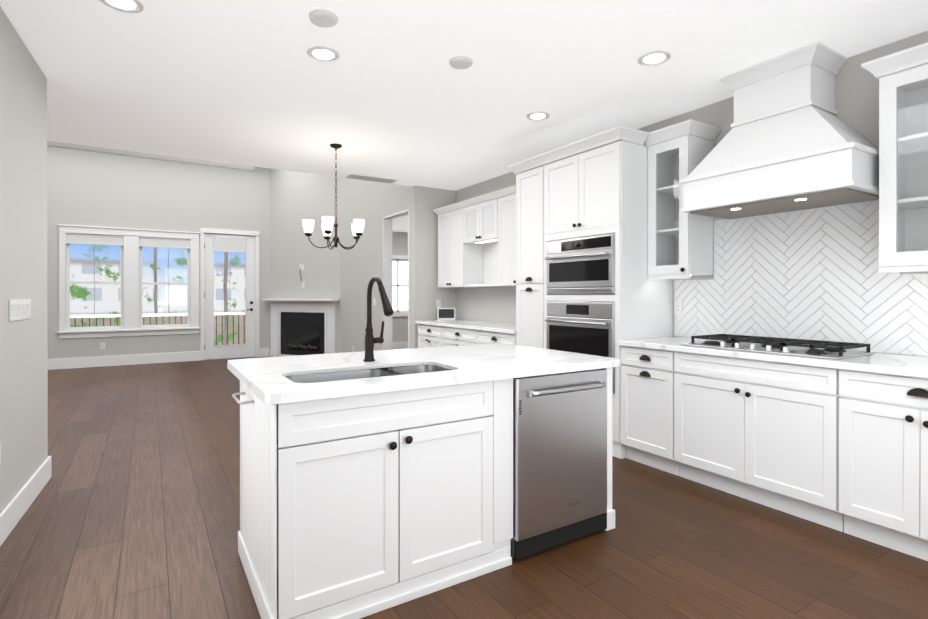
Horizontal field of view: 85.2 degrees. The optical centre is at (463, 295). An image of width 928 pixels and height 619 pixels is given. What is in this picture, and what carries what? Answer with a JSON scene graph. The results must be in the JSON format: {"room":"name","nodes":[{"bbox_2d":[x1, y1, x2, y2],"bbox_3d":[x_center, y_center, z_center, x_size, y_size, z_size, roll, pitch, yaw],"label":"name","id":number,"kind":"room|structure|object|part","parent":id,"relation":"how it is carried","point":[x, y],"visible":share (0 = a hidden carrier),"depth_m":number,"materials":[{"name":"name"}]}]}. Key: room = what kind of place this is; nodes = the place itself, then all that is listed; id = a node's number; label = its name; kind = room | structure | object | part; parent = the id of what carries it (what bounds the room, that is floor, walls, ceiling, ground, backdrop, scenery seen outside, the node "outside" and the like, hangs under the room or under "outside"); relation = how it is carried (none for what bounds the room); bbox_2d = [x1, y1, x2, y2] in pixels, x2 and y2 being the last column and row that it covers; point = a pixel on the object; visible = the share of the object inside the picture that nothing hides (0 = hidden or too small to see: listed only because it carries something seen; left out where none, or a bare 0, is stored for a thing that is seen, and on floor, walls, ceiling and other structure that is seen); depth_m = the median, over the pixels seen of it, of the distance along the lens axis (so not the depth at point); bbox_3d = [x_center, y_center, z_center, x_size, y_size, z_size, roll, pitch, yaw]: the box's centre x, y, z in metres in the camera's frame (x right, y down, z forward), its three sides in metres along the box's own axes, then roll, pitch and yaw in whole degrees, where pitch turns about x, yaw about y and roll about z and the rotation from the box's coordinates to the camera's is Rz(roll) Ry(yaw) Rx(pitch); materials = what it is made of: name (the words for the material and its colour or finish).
{"room":"kitchen","nodes":[
{"label":"kitchen","id":0,"kind":"room"},
{"bbox_2d":[0,6,47,512],"bbox_3d":[-1.093,-0.111,0.147,0.120,2.740,7.500,0,0,-29],"label":"wall","id":1,"kind":"structure","parent":0,"point":[23,275],"depth_m":2.92,"materials":[{"name":"grey paint"}]},
{"bbox_2d":[9,299,20,321],"bbox_3d":[-2.462,0.077,2.758,0.010,0.116,0.205,0,0,-29],"label":"light switch","id":2,"kind":"object","parent":1,"relation":"attached to","point":[14,310],"visible":1,"depth_m":2.76,"materials":[{"name":"white plastic"}]},
{"bbox_2d":[21,299,30,319],"bbox_3d":[-2.566,0.077,2.948,0.010,0.115,0.192,0,0,-29],"label":"light switch","id":3,"kind":"object","parent":1,"relation":"attached to","point":[25,308],"visible":0.98,"depth_m":2.94,"materials":[{"name":"white plastic"}]},
{"bbox_2d":[0,456,51,545],"bbox_3d":[-1.039,1.184,0.194,0.414,0.150,7.514,0,0,-32],"label":"baseboard","id":4,"kind":"structure","parent":1,"relation":"attached to","point":[15,509],"depth_m":2.88,"materials":[{"name":"white paint"}]},
{"bbox_2d":[47,140,407,358],"bbox_3d":[-5.464,-0.738,9.468,13.000,3.950,0.120,0,0,-32],"label":"wall","id":5,"kind":"structure","parent":0,"point":[91,188],"depth_m":9.21,"materials":[{"name":"grey paint"}]},
{"bbox_2d":[100,342,104,348],"bbox_3d":[-6.338,0.873,8.850,0.072,0.117,0.008,0,0,-32],"label":"electrical outlet","id":6,"kind":"object","parent":5,"relation":"attached to","point":[102,345],"visible":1,"depth_m":8.85,"materials":[{"name":"white plastic"}]},
{"bbox_2d":[57,327,200,338],"bbox_3d":[-5.949,0.656,9.083,2.145,0.122,0.094,0,0,-32],"label":"window sill","id":7,"kind":"structure","parent":5,"relation":"attached to","point":[122,332],"depth_m":9.02,"materials":[{"name":"white paint"}]},
{"bbox_2d":[58,224,244,344],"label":"window","id":8,"kind":"structure","parent":5,"relation":"in","point":[69,282],"depth_m":9.04,"materials":[{"name":"white paint"}]},
{"bbox_2d":[66,233,123,245],"bbox_3d":[-6.439,-0.993,8.811,0.830,0.190,0.030,0,0,-32],"label":"window blind","id":9,"kind":"object","parent":8,"relation":"attached to","point":[92,239],"visible":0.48,"depth_m":8.79,"materials":[{"name":"white fabric"}]},
{"bbox_2d":[139,237,189,248],"bbox_3d":[-5.549,-0.994,9.367,0.830,0.190,0.030,0,0,-32],"label":"window blind","id":10,"kind":"object","parent":8,"relation":"attached to","point":[162,242],"visible":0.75,"depth_m":9.35,"materials":[{"name":"white fabric"}]},
{"bbox_2d":[214,235,245,252],"bbox_3d":[-4.605,-1.025,9.937,0.575,0.320,0.030,0,0,-32],"label":"door blind","id":11,"kind":"object","parent":8,"relation":"attached to","point":[223,243],"visible":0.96,"depth_m":9.92,"materials":[{"name":"white fabric"}]},
{"bbox_2d":[48,348,268,369],"bbox_3d":[-7.463,1.150,8.143,8.200,0.180,0.017,0,0,-32],"label":"baseboard","id":12,"kind":"structure","parent":5,"relation":"attached to","point":[81,362],"depth_m":9.02,"materials":[{"name":"white paint"}]},
{"bbox_2d":[139,247,189,328],"bbox_3d":[-5.573,-0.248,9.408,0.844,1.684,0.070,0,0,-32],"label":"window","id":13,"kind":"structure","parent":5,"relation":"in","point":[170,325],"depth_m":9.39,"materials":[{"name":"white paint"}]},
{"bbox_2d":[204,233,254,358],"bbox_3d":[-4.619,0.007,9.958,0.919,2.433,0.098,0,0,-32],"label":"patio door","id":14,"kind":"structure","parent":5,"relation":"in","point":[213,351],"depth_m":9.94,"materials":[{"name":"white paint"}]},
{"bbox_2d":[200,228,259,360],"bbox_3d":[-4.623,-0.035,9.978,1.065,2.540,0.130,0,0,-32],"label":"door frame","id":15,"kind":"structure","parent":5,"relation":"attached to","point":[257,286],"depth_m":9.96,"materials":[{"name":"white paint"}]},
{"bbox_2d":[392,259,407,311],"bbox_3d":[-1.571,-0.244,11.918,1.094,1.244,0.050,0,0,-32],"label":"room window","id":16,"kind":"structure","parent":5,"relation":"in","point":[399,285],"depth_m":11.96,"materials":[{"name":"white glass"}]},
{"bbox_2d":[392,255,407,348],"bbox_3d":[-1.477,0.136,11.859,3.705,2.190,0.049,0,0,-32],"label":"trim","id":17,"kind":"structure","parent":5,"relation":"in","point":[400,344],"depth_m":11.84,"materials":[{"name":"white paint"}]},
{"bbox_2d":[269,168,340,352],"bbox_3d":[-3.132,-0.740,9.981,1.080,3.950,1.720,0,0,-32],"label":"wall","id":18,"kind":"structure","parent":0,"point":[296,199],"depth_m":9.91,"materials":[{"name":"grey paint"}]},
{"bbox_2d":[340,177,410,352],"bbox_3d":[-1.475,-0.735,8.234,0.120,3.950,3.000,0,0,-32],"label":"wall","id":19,"kind":"structure","parent":0,"point":[372,204],"depth_m":8.49,"materials":[{"name":"grey paint"}]},
{"bbox_2d":[383,209,409,349],"bbox_3d":[-0.938,0.021,7.374,0.142,2.441,0.892,0,0,-32],"label":"trim","id":20,"kind":"structure","parent":19,"relation":"attached to","point":[387,264],"depth_m":7.72,"materials":[{"name":"white paint"}]},
{"bbox_2d":[392,215,407,231],"bbox_3d":[-0.255,-1.555,10.007,3.830,0.100,4.720,0,0,-32],"label":"ceiling","id":21,"kind":"structure","parent":0,"point":[399,224],"depth_m":10.63,"materials":[{"name":"white paint"}]},
{"bbox_2d":[411,185,455,347],"bbox_3d":[0.924,-0.735,7.893,3.830,3.950,0.120,0,0,-32],"label":"wall","id":22,"kind":"structure","parent":0,"point":[427,292],"depth_m":6.92,"materials":[{"name":"grey paint"}]},
{"bbox_2d":[436,300,440,307],"bbox_3d":[-0.354,0.109,7.020,0.072,0.117,0.008,0,0,-32],"label":"outlet","id":23,"kind":"object","parent":22,"relation":"attached to","point":[438,303],"visible":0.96,"depth_m":7.02,"materials":[{"name":"white plastic"}]},
{"bbox_2d":[0,348,927,618],"bbox_3d":[-1.381,1.280,3.877,14.000,0.060,14.000,0,0,-32],"label":"floor","id":24,"kind":"structure","parent":0,"point":[132,512],"depth_m":2.50,"materials":[{"name":"brown wood"}]},
{"bbox_2d":[262,299,338,356],"bbox_3d":[-3.197,0.646,9.812,1.830,1.180,0.197,0,0,27],"label":"fireplace","id":25,"kind":"object","parent":24,"relation":"on","point":[303,326],"visible":0.83,"depth_m":9.84,"materials":[{"name":"white paint"}]},
{"bbox_2d":[232,365,614,618],"bbox_3d":[-0.160,0.816,2.572,1.813,0.875,0.828,0,0,-32],"label":"kitchen island","id":26,"kind":"object","parent":24,"relation":"on","point":[257,542],"depth_m":2.04,"materials":[{"name":"white paint"}]},
{"bbox_3d":[-0.989,0.454,2.245,0.060,0.012,0.232,0,0,-32],"label":"kitchen island handle","id":27,"kind":"part","parent":26,"relation":"part of","materials":[{"name":"white metal"}]},
{"bbox_3d":[-0.271,0.465,2.062,0.939,0.156,0.020,0,0,-32],"label":"kitchen island drawer","id":28,"kind":"part","parent":26,"relation":"part of","materials":[{"name":"white wood"}]},
{"bbox_2d":[227,343,618,403],"bbox_3d":[-0.206,0.358,2.692,1.810,0.038,1.090,0,0,-32],"label":"island countertop","id":29,"kind":"structure","parent":26,"relation":"on","point":[265,380],"depth_m":2.44,"materials":[{"name":"stone"}]},
{"bbox_2d":[286,365,449,382],"bbox_3d":[-0.411,0.473,2.293,0.756,0.230,0.340,0,0,-32],"label":"sink","id":30,"kind":"object","parent":29,"relation":"in","point":[335,376],"visible":0.06,"depth_m":2.42,"materials":[{"name":"silver metal"}]},
{"bbox_2d":[363,276,393,361],"bbox_3d":[-0.406,0.120,2.541,0.117,0.438,0.306,0,0,-32],"label":"faucet","id":31,"kind":"object","parent":29,"relation":"on","point":[371,340],"visible":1,"depth_m":2.61,"materials":[{"name":"black metal"}]},
{"bbox_2d":[511,368,606,559],"bbox_3d":[0.311,0.809,2.821,0.602,0.848,0.841,0,0,-32],"label":"dishwasher","id":32,"kind":"object","parent":26,"relation":"in","point":[559,458],"visible":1,"depth_m":2.48,"materials":[{"name":"silver metal"}]},
{"bbox_2d":[418,324,442,347],"bbox_3d":[-0.187,0.806,6.643,0.678,0.875,0.648,0,0,-32],"label":"base cabinet","id":33,"kind":"object","parent":24,"relation":"on","point":[429,335],"visible":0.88,"depth_m":6.47,"materials":[{"name":"white paint"}]},
{"bbox_2d":[442,326,475,345],"bbox_3d":[0.187,0.807,6.048,0.674,0.875,0.744,0,0,-32],"label":"base cabinet","id":34,"kind":"object","parent":24,"relation":"on","point":[452,336],"visible":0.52,"depth_m":5.88,"materials":[{"name":"white paint"}]},
{"bbox_2d":[415,319,515,333],"bbox_3d":[0.200,0.350,6.024,0.675,0.038,2.148,0,0,-32],"label":"countertop","id":35,"kind":"structure","parent":34,"relation":"on","point":[509,328],"depth_m":5.86,"materials":[{"name":"stone"}]},
{"bbox_2d":[438,308,454,319],"bbox_3d":[-0.241,0.244,6.896,0.240,0.165,0.082,0,0,-2],"label":"smart display","id":36,"kind":"object","parent":35,"relation":"on","point":[446,313],"visible":1,"depth_m":6.86,"materials":[{"name":"white"}]},
{"bbox_2d":[475,330,515,344],"bbox_3d":[0.578,0.809,5.422,0.674,0.875,0.722,0,0,-32],"label":"drawer","id":37,"kind":"object","parent":24,"relation":"on","point":[485,337],"visible":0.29,"depth_m":5.27,"materials":[{"name":"white paint"}]},
{"bbox_2d":[516,166,543,347],"bbox_3d":[0.879,0.028,4.937,0.674,2.440,0.406,0,0,-32],"label":"pantry cabinet","id":38,"kind":"object","parent":24,"relation":"on","point":[530,257],"visible":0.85,"depth_m":4.77,"materials":[{"name":"white paint"}]},
{"bbox_2d":[544,141,672,458],"bbox_3d":[1.219,0.029,4.389,0.678,2.440,0.876,0,0,-32],"label":"tall cabinet","id":39,"kind":"object","parent":24,"relation":"on","point":[602,190],"visible":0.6,"depth_m":4.00,"materials":[{"name":"white paint"}]},
{"bbox_2d":[507,125,647,173],"bbox_3d":[1.098,-1.235,4.552,0.707,0.085,1.406,0,0,-32],"label":"crown molding","id":40,"kind":"structure","parent":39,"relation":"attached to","point":[616,134],"depth_m":4.15,"materials":[{"name":"white paint"}]},
{"bbox_2d":[545,233,614,294],"bbox_3d":[1.183,-0.251,4.366,0.668,0.476,0.786,0,0,-32],"label":"built-in microwave","id":41,"kind":"object","parent":39,"relation":"in","point":[583,265],"visible":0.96,"depth_m":4.17,"materials":[{"name":"silver metal"}]},
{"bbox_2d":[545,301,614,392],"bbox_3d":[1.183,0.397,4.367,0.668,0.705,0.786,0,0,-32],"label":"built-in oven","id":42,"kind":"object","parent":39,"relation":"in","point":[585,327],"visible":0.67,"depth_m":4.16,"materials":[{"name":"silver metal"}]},
{"bbox_2d":[620,346,679,475],"bbox_3d":[1.577,0.813,3.822,0.674,0.875,0.458,0,0,-32],"label":"base cabinet","id":43,"kind":"object","parent":24,"relation":"on","point":[646,406],"visible":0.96,"depth_m":3.65,"materials":[{"name":"white paint"}]},
{"bbox_2d":[674,351,843,531],"bbox_3d":[1.955,0.814,3.212,0.678,0.875,0.966,0,0,-32],"label":"base cabinet","id":44,"kind":"object","parent":24,"relation":"on","point":[765,433],"visible":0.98,"depth_m":2.97,"materials":[{"name":"white paint"}]},
{"bbox_2d":[618,336,927,377],"bbox_3d":[2.333,0.358,2.608,0.675,0.038,3.318,0,0,-32],"label":"countertop","id":45,"kind":"structure","parent":44,"relation":"on","point":[901,365],"depth_m":2.78,"materials":[{"name":"stone"}]},
{"bbox_2d":[681,334,874,359],"bbox_3d":[1.940,0.308,3.201,0.490,0.058,0.930,0,0,-32],"label":"cooktop","id":46,"kind":"object","parent":45,"relation":"in","point":[811,348],"visible":1,"depth_m":3.08,"materials":[{"name":"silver metal"}]},
{"bbox_2d":[839,369,927,560],"bbox_3d":[2.389,0.816,2.517,0.678,0.875,0.660,0,0,-32],"label":"base cabinet","id":47,"kind":"object","parent":24,"relation":"on","point":[883,459],"visible":1,"depth_m":2.48,"materials":[{"name":"white paint"}]},
{"bbox_2d":[0,0,927,190],"bbox_3d":[-1.831,-2.137,0.757,9.940,1.310,9.200,0,0,-32],"label":"ceiling","id":48,"kind":"structure","parent":0,"point":[390,93],"depth_m":3.33,"materials":[{"name":"white paint"}]},
{"bbox_2d":[99,0,143,12],"bbox_3d":[-1.731,-1.481,2.543,0.196,0.008,0.196,0,0,-32],"label":"recessed light","id":49,"kind":"object","parent":48,"relation":"in","point":[132,6],"visible":1,"depth_m":2.57,"materials":[{"name":"white paint"}]},
{"bbox_2d":[47,141,253,170],"bbox_3d":[-5.458,-1.464,3.933,7.150,0.049,0.025,0,0,-32],"label":"trim","id":50,"kind":"structure","parent":48,"relation":"attached to","point":[135,154],"depth_m":5.25,"materials":[{"name":"white paint"}]},
{"bbox_2d":[307,46,339,61],"bbox_3d":[-0.863,-1.483,3.097,0.196,0.008,0.196,0,0,-32],"label":"recessed light","id":51,"kind":"object","parent":48,"relation":"in","point":[323,53],"visible":1,"depth_m":3.09,"materials":[{"name":"white paint"}]},
{"bbox_2d":[309,9,337,27],"bbox_3d":[-0.747,-1.472,2.686,0.150,0.028,0.150,0,0,-32],"label":"smoke detector","id":52,"kind":"object","parent":48,"relation":"attached to","point":[323,18],"visible":1,"depth_m":2.65,"materials":[{"name":"white plastic"}]},
{"bbox_2d":[302,143,364,249],"bbox_3d":[-1.281,-0.980,5.009,0.610,1.022,0.593,0,0,-32],"label":"chandelier","id":53,"kind":"object","parent":48,"relation":"hanging from","point":[357,225],"visible":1,"depth_m":4.90,"materials":[{"name":"black metal"}]},
{"bbox_2d":[346,174,397,183],"bbox_3d":[-1.169,-1.491,6.419,0.620,0.008,0.220,0,0,-32],"label":"ceiling vent","id":54,"kind":"object","parent":48,"relation":"in","point":[370,178],"visible":1,"depth_m":6.39,"materials":[{"name":"white metal"}]},
{"bbox_2d":[449,56,472,69],"bbox_3d":[-0.019,-1.473,3.200,0.150,0.028,0.150,0,0,-32],"label":"smoke detector","id":55,"kind":"object","parent":48,"relation":"attached to","point":[460,62],"visible":0.98,"depth_m":3.17,"materials":[{"name":"white plastic"}]},
{"bbox_2d":[526,112,549,120],"bbox_3d":[0.612,-1.485,4.171,0.196,0.008,0.196,0,0,-32],"label":"recessed light","id":56,"kind":"object","parent":48,"relation":"in","point":[536,116],"visible":0.98,"depth_m":4.16,"materials":[{"name":"white paint"}]},
{"bbox_2d":[638,51,670,65],"bbox_3d":[1.190,-1.483,3.152,0.196,0.008,0.196,0,0,-32],"label":"recessed light","id":57,"kind":"object","parent":48,"relation":"in","point":[652,58],"visible":1,"depth_m":3.15,"materials":[{"name":"white paint"}]},
{"bbox_2d":[456,31,927,356],"bbox_3d":[2.352,-0.118,3.333,0.120,2.740,9.130,0,0,-32],"label":"wall","id":58,"kind":"structure","parent":0,"point":[856,96],"depth_m":3.83,"materials":[{"name":"grey paint"}]},
{"bbox_2d":[433,185,517,287],"bbox_3d":[0.312,-0.651,6.124,0.377,1.072,2.203,0,0,-32],"label":"upper cabinet","id":59,"kind":"object","parent":58,"relation":"attached to","point":[477,241],"visible":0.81,"depth_m":6.33,"materials":[{"name":"white paint"}]},
{"bbox_2d":[645,119,721,279],"bbox_3d":[1.687,-0.702,3.913,0.387,1.145,0.416,0,0,-32],"label":"upper cabinet","id":60,"kind":"object","parent":58,"relation":"attached to","point":[680,245],"visible":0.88,"depth_m":3.86,"materials":[{"name":"white paint"}]},
{"bbox_2d":[679,41,878,218],"bbox_3d":[2.010,-1.028,3.224,0.567,0.917,1.030,0,0,-32],"label":"range hood","id":61,"kind":"object","parent":58,"relation":"attached to","point":[790,141],"visible":0.96,"depth_m":3.09,"materials":[{"name":"white paint"}]},
{"bbox_2d":[674,200,927,355],"bbox_3d":[2.619,-0.120,2.775,0.011,0.914,3.300,0,0,-32],"label":"tile backsplash","id":62,"kind":"structure","parent":58,"relation":"attached to","point":[810,274],"depth_m":3.32,"materials":[{"name":"white tile"}]},
{"bbox_2d":[674,301,681,314],"bbox_3d":[1.756,0.100,4.134,0.008,0.117,0.072,0,0,-32],"label":"outlet","id":63,"kind":"object","parent":62,"relation":"attached to","point":[677,307],"visible":1,"depth_m":4.13,"materials":[{"name":"white plastic"}]},
{"bbox_2d":[861,42,927,272],"bbox_3d":[2.593,-0.699,2.461,0.387,1.145,0.958,0,0,-32],"label":"upper cabinet","id":64,"kind":"object","parent":58,"relation":"attached to","point":[902,76],"visible":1,"depth_m":2.72,"materials":[{"name":"white paint"}]},
{"label":"outside","id":65,"kind":"structure","parent":0,"visible":0},
{"bbox_2d":[70,244,245,344],"bbox_3d":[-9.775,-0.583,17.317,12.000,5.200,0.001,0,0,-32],"label":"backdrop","id":66,"kind":"structure","parent":65,"point":[109,306],"depth_m":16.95,"materials":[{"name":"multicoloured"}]}
]}

